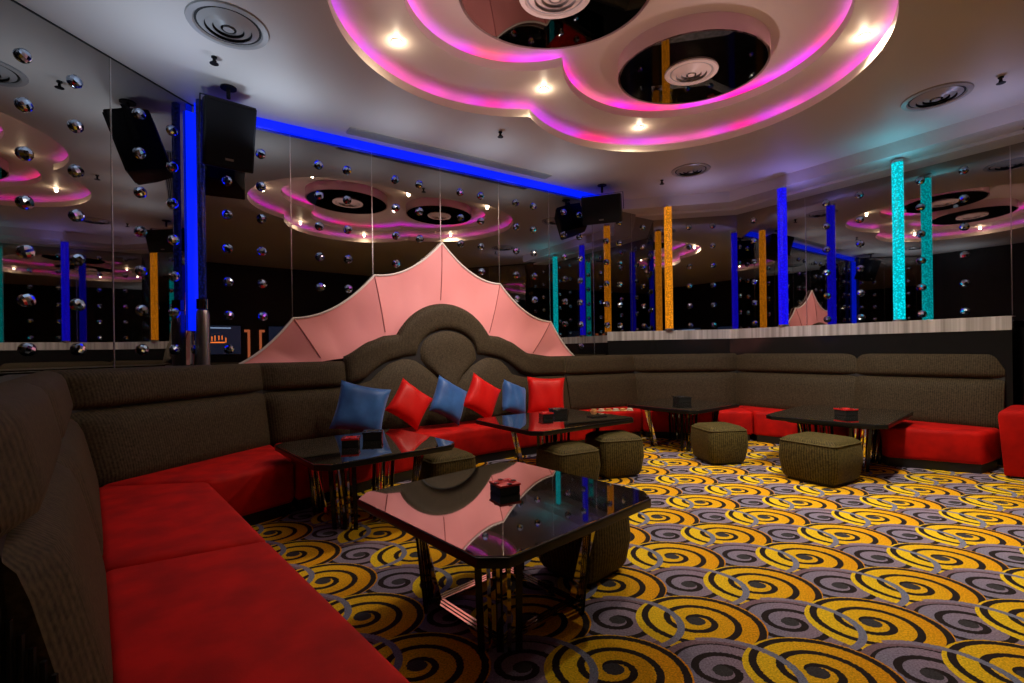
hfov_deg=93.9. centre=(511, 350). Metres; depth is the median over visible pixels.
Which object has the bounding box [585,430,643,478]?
stool
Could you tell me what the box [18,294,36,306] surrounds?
stud
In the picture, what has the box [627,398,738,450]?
cocktail table
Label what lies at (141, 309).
stud
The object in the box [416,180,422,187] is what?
stud
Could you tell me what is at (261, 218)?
stud
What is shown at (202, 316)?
socket
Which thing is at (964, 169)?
stud
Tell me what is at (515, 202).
stud
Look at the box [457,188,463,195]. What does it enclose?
stud
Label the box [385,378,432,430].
cushion
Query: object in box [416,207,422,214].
stud
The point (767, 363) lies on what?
cushion
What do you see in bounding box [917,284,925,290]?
stud
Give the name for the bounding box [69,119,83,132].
stud
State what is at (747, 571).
floor
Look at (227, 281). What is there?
stud
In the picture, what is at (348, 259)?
stud
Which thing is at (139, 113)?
stud
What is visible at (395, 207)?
stud
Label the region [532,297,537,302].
stud
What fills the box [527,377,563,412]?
cushion
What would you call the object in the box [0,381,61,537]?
cushion
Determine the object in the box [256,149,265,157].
stud
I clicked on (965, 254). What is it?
stud
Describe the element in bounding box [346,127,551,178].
ceiling vent
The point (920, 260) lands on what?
stud
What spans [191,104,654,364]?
mirror
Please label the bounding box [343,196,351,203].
stud
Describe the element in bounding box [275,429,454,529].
cocktail table
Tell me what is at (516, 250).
stud
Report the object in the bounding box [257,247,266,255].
stud
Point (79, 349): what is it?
stud
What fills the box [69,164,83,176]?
stud
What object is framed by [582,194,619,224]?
grille
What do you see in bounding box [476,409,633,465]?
cocktail table
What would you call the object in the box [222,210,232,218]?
stud
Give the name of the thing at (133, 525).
sofa section
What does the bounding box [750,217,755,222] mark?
stud
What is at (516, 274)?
stud
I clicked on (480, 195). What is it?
stud
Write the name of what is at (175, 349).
stud
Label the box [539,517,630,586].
stool
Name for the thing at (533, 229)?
stud
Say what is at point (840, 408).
tray
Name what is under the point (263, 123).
light strip
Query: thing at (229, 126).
grille
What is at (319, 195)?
stud
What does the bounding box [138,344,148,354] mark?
stud
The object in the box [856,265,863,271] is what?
stud
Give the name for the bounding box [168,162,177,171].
stud
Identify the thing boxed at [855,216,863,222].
stud
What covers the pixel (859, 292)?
stud
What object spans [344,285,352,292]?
stud
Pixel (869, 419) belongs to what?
cocktail table
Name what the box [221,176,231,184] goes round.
stud
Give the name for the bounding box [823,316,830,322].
stud
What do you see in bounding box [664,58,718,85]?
diffuser
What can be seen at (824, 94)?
ceiling
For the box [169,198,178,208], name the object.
stud
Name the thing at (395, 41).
recessed light
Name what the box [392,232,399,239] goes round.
stud
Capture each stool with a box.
[419,447,475,479]
[536,440,599,479]
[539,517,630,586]
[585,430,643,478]
[690,422,747,464]
[779,432,862,487]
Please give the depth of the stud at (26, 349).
3.44 m
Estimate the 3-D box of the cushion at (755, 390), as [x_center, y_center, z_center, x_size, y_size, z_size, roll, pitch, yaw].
[3.955,0.600,6.844,0.198,0.558,1.632,-1,0,-35]
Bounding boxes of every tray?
[341,435,360,440]
[362,429,382,434]
[489,478,520,488]
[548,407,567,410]
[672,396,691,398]
[833,407,858,410]
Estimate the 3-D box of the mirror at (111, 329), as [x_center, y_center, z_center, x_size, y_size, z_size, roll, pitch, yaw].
[-3.485,-0.581,3.921,0.135,3.860,1.959,-1,0,11]
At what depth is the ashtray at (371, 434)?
4.04 m
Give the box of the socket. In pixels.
[196,310,210,364]
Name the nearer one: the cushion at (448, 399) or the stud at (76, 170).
the stud at (76, 170)
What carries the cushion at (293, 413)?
on the sofa section at (301, 398)
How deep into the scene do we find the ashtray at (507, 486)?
2.47 m
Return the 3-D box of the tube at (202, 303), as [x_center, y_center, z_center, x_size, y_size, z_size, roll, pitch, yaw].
[-3.106,-1.182,4.784,0.120,2.650,0.120,-1,0,0]
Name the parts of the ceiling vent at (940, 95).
ring blade, ring blade, ring blade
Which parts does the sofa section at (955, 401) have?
seat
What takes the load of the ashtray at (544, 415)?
on the cocktail table at (530, 424)
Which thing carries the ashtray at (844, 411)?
on the cocktail table at (869, 419)
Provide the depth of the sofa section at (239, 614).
1.37 m
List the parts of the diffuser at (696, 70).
ring blade, ring blade, ring blade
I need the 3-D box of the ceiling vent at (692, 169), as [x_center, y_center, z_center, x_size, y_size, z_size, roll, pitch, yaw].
[2.564,-2.579,6.860,0.530,0.034,0.530,-1,0,0]
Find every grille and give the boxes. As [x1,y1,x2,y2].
[205,97,254,170]
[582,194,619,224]
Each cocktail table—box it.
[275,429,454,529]
[357,462,650,652]
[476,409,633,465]
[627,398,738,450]
[766,404,912,471]
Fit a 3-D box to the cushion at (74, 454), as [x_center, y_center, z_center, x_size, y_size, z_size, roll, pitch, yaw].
[-2.408,0.689,2.608,0.242,0.558,1.844,-1,0,-42]
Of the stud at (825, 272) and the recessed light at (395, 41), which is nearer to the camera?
the recessed light at (395, 41)
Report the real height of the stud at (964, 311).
0.099 m
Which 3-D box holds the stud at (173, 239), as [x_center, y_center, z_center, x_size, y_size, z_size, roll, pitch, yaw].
[-3.272,-1.076,4.630,0.061,0.095,0.098,-1,0,29]
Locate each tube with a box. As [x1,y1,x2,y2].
[196,99,210,364]
[663,204,673,330]
[777,185,788,326]
[891,159,906,320]
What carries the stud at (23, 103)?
attached to the mirror at (111, 329)
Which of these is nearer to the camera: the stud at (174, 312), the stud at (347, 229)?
the stud at (174, 312)
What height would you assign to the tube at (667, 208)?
2.058 m
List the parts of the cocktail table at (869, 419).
leg, leg, glass, leg, leg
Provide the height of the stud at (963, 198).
0.098 m
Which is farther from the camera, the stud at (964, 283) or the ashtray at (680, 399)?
the ashtray at (680, 399)
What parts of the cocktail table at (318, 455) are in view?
leg, leg, rail, glass, leg, leg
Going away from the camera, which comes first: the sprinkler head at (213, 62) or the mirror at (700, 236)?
the sprinkler head at (213, 62)
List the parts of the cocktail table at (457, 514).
leg, leg, glass, rail, leg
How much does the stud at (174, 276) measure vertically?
0.097 m
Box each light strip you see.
[185,110,197,330]
[194,103,598,197]
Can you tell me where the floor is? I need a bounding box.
[251,429,1023,682]
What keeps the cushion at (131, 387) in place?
on the sofa section at (208, 424)
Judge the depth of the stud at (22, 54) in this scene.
3.44 m
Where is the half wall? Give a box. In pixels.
[607,316,1012,464]
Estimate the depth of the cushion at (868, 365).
5.59 m
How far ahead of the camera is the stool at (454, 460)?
4.17 m
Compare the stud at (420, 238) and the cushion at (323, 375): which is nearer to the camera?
the cushion at (323, 375)
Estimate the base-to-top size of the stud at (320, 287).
0.095 m
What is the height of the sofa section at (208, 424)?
1.214 m
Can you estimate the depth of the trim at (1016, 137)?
6.70 m
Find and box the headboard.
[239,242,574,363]
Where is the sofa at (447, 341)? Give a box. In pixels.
[343,304,592,485]
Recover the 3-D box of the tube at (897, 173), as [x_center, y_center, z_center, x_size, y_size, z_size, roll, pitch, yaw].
[4.931,-1.400,6.100,0.138,2.058,0.138,-1,0,0]
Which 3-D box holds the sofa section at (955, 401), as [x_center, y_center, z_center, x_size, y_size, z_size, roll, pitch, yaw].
[4.524,0.630,5.411,1.046,1.214,1.362,-1,0,-35]
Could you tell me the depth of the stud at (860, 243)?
6.88 m
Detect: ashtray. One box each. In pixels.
[341,435,360,447]
[362,429,382,440]
[489,478,520,495]
[538,411,553,418]
[548,407,567,415]
[672,396,691,402]
[833,407,858,415]
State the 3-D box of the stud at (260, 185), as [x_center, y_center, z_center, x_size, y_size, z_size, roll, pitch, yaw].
[-2.726,-1.792,5.194,0.096,0.100,0.062,-1,0,-31]
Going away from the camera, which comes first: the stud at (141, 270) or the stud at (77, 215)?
the stud at (77, 215)
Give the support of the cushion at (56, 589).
on the sofa section at (239, 614)
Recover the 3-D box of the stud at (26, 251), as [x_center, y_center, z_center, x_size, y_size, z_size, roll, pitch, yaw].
[-3.506,-0.719,3.454,0.062,0.099,0.096,-1,0,9]
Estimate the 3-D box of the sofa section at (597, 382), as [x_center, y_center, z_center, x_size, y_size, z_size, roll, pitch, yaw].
[1.534,0.672,7.182,1.336,1.214,0.876,-1,0,-25]
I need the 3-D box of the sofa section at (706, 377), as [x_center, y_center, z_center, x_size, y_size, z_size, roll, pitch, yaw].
[2.732,0.655,7.196,1.644,1.214,1.038,-1,0,6]
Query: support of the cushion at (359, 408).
on the sofa at (447, 341)
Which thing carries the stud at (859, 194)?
attached to the mirror at (993, 183)
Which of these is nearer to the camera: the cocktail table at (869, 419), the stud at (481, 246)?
the cocktail table at (869, 419)
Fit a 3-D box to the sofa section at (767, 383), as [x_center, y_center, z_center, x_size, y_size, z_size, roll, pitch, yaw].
[3.776,0.640,6.687,0.796,1.214,1.738,-1,0,-35]
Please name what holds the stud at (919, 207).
attached to the mirror at (993, 183)
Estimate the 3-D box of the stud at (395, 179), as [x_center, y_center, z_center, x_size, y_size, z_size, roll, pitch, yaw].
[-1.469,-2.164,6.029,0.061,0.096,0.098,-1,0,44]
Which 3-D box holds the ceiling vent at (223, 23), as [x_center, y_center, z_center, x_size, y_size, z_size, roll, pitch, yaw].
[-2.205,-2.512,3.720,0.570,0.034,0.570,-1,0,0]
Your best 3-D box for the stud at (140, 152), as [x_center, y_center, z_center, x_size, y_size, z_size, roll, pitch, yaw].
[-3.347,-1.783,4.307,0.061,0.098,0.098,-1,0,-3]
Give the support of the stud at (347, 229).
attached to the mirror at (291, 270)
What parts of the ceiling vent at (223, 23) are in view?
ring blade, ring blade, ring blade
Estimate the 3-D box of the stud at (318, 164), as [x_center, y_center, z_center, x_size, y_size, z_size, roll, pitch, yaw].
[-2.233,-2.153,5.523,0.097,0.096,0.061,-1,0,-23]
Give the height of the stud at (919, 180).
0.098 m
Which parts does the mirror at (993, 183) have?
mirror panel, mirror panel, mirror panel, mirror panel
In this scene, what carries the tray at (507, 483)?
on the ashtray at (507, 486)
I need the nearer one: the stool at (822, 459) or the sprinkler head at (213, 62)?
the sprinkler head at (213, 62)
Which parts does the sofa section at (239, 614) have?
fluted panel, seat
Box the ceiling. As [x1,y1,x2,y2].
[15,0,1023,199]
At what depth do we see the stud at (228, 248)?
5.00 m
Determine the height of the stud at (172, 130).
0.098 m
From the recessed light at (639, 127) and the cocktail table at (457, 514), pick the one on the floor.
the cocktail table at (457, 514)
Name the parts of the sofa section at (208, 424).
seat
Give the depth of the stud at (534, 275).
7.20 m
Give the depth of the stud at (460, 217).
6.51 m
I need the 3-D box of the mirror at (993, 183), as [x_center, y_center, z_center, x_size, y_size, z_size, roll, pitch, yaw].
[5.346,-0.705,6.584,0.135,3.860,4.600,-1,0,-34]
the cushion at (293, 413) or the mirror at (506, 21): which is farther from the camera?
the cushion at (293, 413)
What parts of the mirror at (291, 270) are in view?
mirror panel, mirror panel, mirror panel, mirror panel, mirror panel, mirror panel, mirror panel, mirror panel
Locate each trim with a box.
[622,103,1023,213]
[636,130,1023,219]
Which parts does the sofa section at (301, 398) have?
seat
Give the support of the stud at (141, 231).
attached to the mirror at (111, 329)
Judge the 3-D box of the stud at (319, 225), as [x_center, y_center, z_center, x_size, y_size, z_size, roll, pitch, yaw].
[-2.224,-1.445,5.523,0.099,0.096,0.061,-1,0,-23]
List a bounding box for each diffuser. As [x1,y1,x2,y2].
[519,0,589,18]
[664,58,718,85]
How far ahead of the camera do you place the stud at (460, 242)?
6.51 m
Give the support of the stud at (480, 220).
attached to the mirror at (291, 270)
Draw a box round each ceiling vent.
[184,0,269,49]
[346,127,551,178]
[671,163,710,177]
[901,81,973,111]
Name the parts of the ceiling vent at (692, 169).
ring blade, ring blade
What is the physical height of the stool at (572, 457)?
0.406 m
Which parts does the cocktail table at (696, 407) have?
leg, rail, leg, glass, leg, leg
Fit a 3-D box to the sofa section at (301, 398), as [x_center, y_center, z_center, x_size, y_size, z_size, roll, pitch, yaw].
[-1.884,0.720,4.676,0.886,1.214,1.333,-1,0,-38]
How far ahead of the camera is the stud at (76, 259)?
3.77 m
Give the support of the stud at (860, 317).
attached to the mirror at (993, 183)
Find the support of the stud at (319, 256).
attached to the mirror at (291, 270)
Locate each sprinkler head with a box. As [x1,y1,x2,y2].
[209,55,218,65]
[996,76,1005,84]
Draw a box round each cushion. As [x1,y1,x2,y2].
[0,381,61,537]
[0,462,112,682]
[2,370,72,437]
[46,363,262,409]
[56,419,102,555]
[70,393,269,487]
[259,361,345,389]
[263,387,349,446]
[329,380,390,431]
[350,359,446,433]
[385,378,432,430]
[420,331,475,422]
[429,375,466,425]
[458,358,569,421]
[464,373,500,417]
[502,379,525,413]
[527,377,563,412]
[563,355,634,374]
[566,373,637,409]
[633,353,736,371]
[635,372,736,402]
[737,353,856,373]
[737,372,855,408]
[854,375,1004,428]
[856,354,1004,377]
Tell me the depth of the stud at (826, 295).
7.25 m
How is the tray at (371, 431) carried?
on the ashtray at (371, 434)
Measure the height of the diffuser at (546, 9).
0.034 m
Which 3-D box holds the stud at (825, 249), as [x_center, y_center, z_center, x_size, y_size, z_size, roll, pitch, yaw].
[4.774,-1.543,7.267,0.098,0.096,0.061,-1,0,42]
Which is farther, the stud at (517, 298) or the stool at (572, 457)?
the stud at (517, 298)
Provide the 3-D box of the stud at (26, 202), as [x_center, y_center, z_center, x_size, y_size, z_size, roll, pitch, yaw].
[-3.510,-1.073,3.454,0.061,0.098,0.098,-1,0,-4]
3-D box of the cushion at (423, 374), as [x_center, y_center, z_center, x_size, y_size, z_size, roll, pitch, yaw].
[-1.346,0.521,5.690,1.198,0.863,0.256,-1,0,-37]
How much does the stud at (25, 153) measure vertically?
0.098 m
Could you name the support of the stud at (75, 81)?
attached to the mirror at (111, 329)
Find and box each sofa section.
[0,370,265,572]
[0,381,409,682]
[12,363,293,525]
[259,361,371,510]
[563,355,641,436]
[633,353,752,440]
[737,353,856,443]
[854,354,1005,473]
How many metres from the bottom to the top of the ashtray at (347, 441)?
0.074 m
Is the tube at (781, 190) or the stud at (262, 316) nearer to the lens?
the stud at (262, 316)
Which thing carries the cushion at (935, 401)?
on the sofa section at (955, 401)
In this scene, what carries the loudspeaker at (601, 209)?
hanging from the ceiling
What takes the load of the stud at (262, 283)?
attached to the mirror at (291, 270)
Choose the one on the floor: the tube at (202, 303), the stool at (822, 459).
the stool at (822, 459)
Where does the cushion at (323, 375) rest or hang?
on the sofa section at (301, 398)
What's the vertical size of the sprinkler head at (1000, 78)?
0.065 m
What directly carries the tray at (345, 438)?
on the ashtray at (347, 441)
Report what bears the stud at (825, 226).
attached to the mirror at (993, 183)
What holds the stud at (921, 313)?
attached to the mirror at (993, 183)
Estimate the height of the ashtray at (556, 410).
0.074 m
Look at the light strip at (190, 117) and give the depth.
4.80 m
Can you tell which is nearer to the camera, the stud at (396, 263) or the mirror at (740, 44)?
the mirror at (740, 44)
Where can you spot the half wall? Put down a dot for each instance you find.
(992, 336)
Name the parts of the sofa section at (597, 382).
seat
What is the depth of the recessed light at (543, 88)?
4.96 m
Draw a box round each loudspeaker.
[198,84,256,173]
[581,184,623,225]
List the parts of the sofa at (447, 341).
seat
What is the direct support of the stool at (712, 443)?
on the floor
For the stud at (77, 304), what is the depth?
3.77 m
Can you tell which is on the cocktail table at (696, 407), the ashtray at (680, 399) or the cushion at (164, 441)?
the ashtray at (680, 399)
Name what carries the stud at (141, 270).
attached to the mirror at (111, 329)
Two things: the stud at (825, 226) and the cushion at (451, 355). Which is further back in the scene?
the stud at (825, 226)
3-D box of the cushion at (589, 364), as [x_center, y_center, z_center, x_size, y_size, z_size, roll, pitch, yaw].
[1.393,0.208,7.458,1.316,0.283,0.142,-1,0,-25]
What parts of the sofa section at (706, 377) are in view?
seat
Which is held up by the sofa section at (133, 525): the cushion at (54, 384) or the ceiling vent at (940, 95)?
the cushion at (54, 384)
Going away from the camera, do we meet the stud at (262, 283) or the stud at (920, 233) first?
the stud at (262, 283)
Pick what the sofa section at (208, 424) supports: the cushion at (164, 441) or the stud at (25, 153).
the cushion at (164, 441)
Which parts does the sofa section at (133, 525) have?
seat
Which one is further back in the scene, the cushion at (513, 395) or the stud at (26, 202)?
the cushion at (513, 395)
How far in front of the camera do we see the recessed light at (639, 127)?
5.86 m
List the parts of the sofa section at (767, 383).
seat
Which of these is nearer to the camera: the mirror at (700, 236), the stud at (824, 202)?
the stud at (824, 202)
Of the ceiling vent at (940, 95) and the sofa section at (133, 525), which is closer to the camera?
the sofa section at (133, 525)
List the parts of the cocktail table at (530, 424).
leg, leg, glass, leg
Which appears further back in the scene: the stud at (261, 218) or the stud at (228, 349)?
the stud at (261, 218)
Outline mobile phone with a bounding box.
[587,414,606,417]
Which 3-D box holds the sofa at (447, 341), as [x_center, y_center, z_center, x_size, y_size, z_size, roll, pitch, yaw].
[-0.345,0.343,6.007,3.288,1.924,1.058,-1,0,-38]
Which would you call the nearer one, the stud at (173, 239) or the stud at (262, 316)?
the stud at (173, 239)
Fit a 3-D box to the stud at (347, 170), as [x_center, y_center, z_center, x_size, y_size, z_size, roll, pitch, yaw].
[-1.967,-2.157,5.700,0.098,0.098,0.060,-1,0,-18]
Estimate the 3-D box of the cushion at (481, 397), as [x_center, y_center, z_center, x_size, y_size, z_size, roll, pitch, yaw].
[-0.371,0.573,5.918,0.630,0.620,0.220,-1,0,-36]
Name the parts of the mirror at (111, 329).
mirror panel, mirror panel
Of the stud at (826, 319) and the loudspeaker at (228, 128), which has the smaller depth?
the loudspeaker at (228, 128)
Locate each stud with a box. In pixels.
[16,48,31,62]
[16,97,33,111]
[17,146,33,160]
[18,195,33,209]
[18,245,34,257]
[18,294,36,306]
[19,343,36,355]
[68,74,82,87]
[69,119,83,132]
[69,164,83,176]
[70,209,84,221]
[70,254,85,265]
[71,299,85,310]
[72,343,86,355]
[134,108,145,119]
[135,147,145,158]
[135,187,146,197]
[136,226,146,236]
[137,266,147,275]
[137,305,148,314]
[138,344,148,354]
[167,125,177,135]
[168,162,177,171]
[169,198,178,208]
[169,235,179,244]
[169,271,179,281]
[170,308,180,317]
[170,344,180,354]
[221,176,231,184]
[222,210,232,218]
[223,243,232,252]
[223,277,233,285]
[223,311,233,319]
[224,345,234,353]
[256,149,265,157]
[256,181,265,190]
[257,214,265,222]
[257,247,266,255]
[258,279,266,287]
[258,312,267,320]
[314,160,322,168]
[315,191,323,199]
[315,222,323,229]
[315,252,323,260]
[316,283,324,290]
[343,166,350,173]
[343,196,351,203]
[344,225,351,233]
[344,255,352,262]
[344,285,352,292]
[392,175,398,182]
[392,204,399,210]
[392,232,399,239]
[393,260,399,267]
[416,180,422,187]
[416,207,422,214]
[416,235,423,241]
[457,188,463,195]
[457,214,463,221]
[458,240,463,246]
[477,192,483,198]
[478,217,483,224]
[478,243,484,249]
[479,268,484,274]
[513,199,518,205]
[513,223,518,229]
[514,247,519,253]
[514,271,519,277]
[514,296,520,301]
[531,226,536,232]
[532,273,537,279]
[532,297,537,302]
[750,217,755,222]
[822,200,828,205]
[822,223,828,229]
[822,246,829,252]
[823,270,829,275]
[823,293,829,298]
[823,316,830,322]
[855,191,862,197]
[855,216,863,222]
[856,240,863,246]
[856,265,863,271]
[856,290,864,295]
[857,314,864,320]
[915,177,924,183]
[915,203,924,210]
[916,230,924,237]
[916,257,925,263]
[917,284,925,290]
[917,310,925,317]
[958,166,968,173]
[958,194,968,201]
[959,223,968,230]
[959,251,969,258]
[960,279,969,286]
[960,308,970,314]
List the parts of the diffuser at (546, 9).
ring blade, ring blade, ring blade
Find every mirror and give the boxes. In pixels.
[0,0,195,375]
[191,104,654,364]
[459,0,648,48]
[618,11,770,104]
[653,215,737,330]
[737,128,1023,328]
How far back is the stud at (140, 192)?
4.29 m
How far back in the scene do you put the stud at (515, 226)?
7.02 m
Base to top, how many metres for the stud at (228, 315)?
0.094 m
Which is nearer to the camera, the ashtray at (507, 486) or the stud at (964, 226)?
the ashtray at (507, 486)
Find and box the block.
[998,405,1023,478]
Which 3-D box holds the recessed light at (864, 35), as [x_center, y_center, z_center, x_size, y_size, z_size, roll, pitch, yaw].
[3.082,-2.759,4.190,0.100,0.009,0.100,-1,0,0]
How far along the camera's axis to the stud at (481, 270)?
6.69 m
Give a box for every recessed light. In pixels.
[391,38,402,45]
[539,86,548,91]
[635,125,643,129]
[857,32,870,39]
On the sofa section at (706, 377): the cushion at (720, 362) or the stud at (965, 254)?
the cushion at (720, 362)
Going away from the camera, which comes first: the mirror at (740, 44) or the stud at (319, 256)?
the mirror at (740, 44)

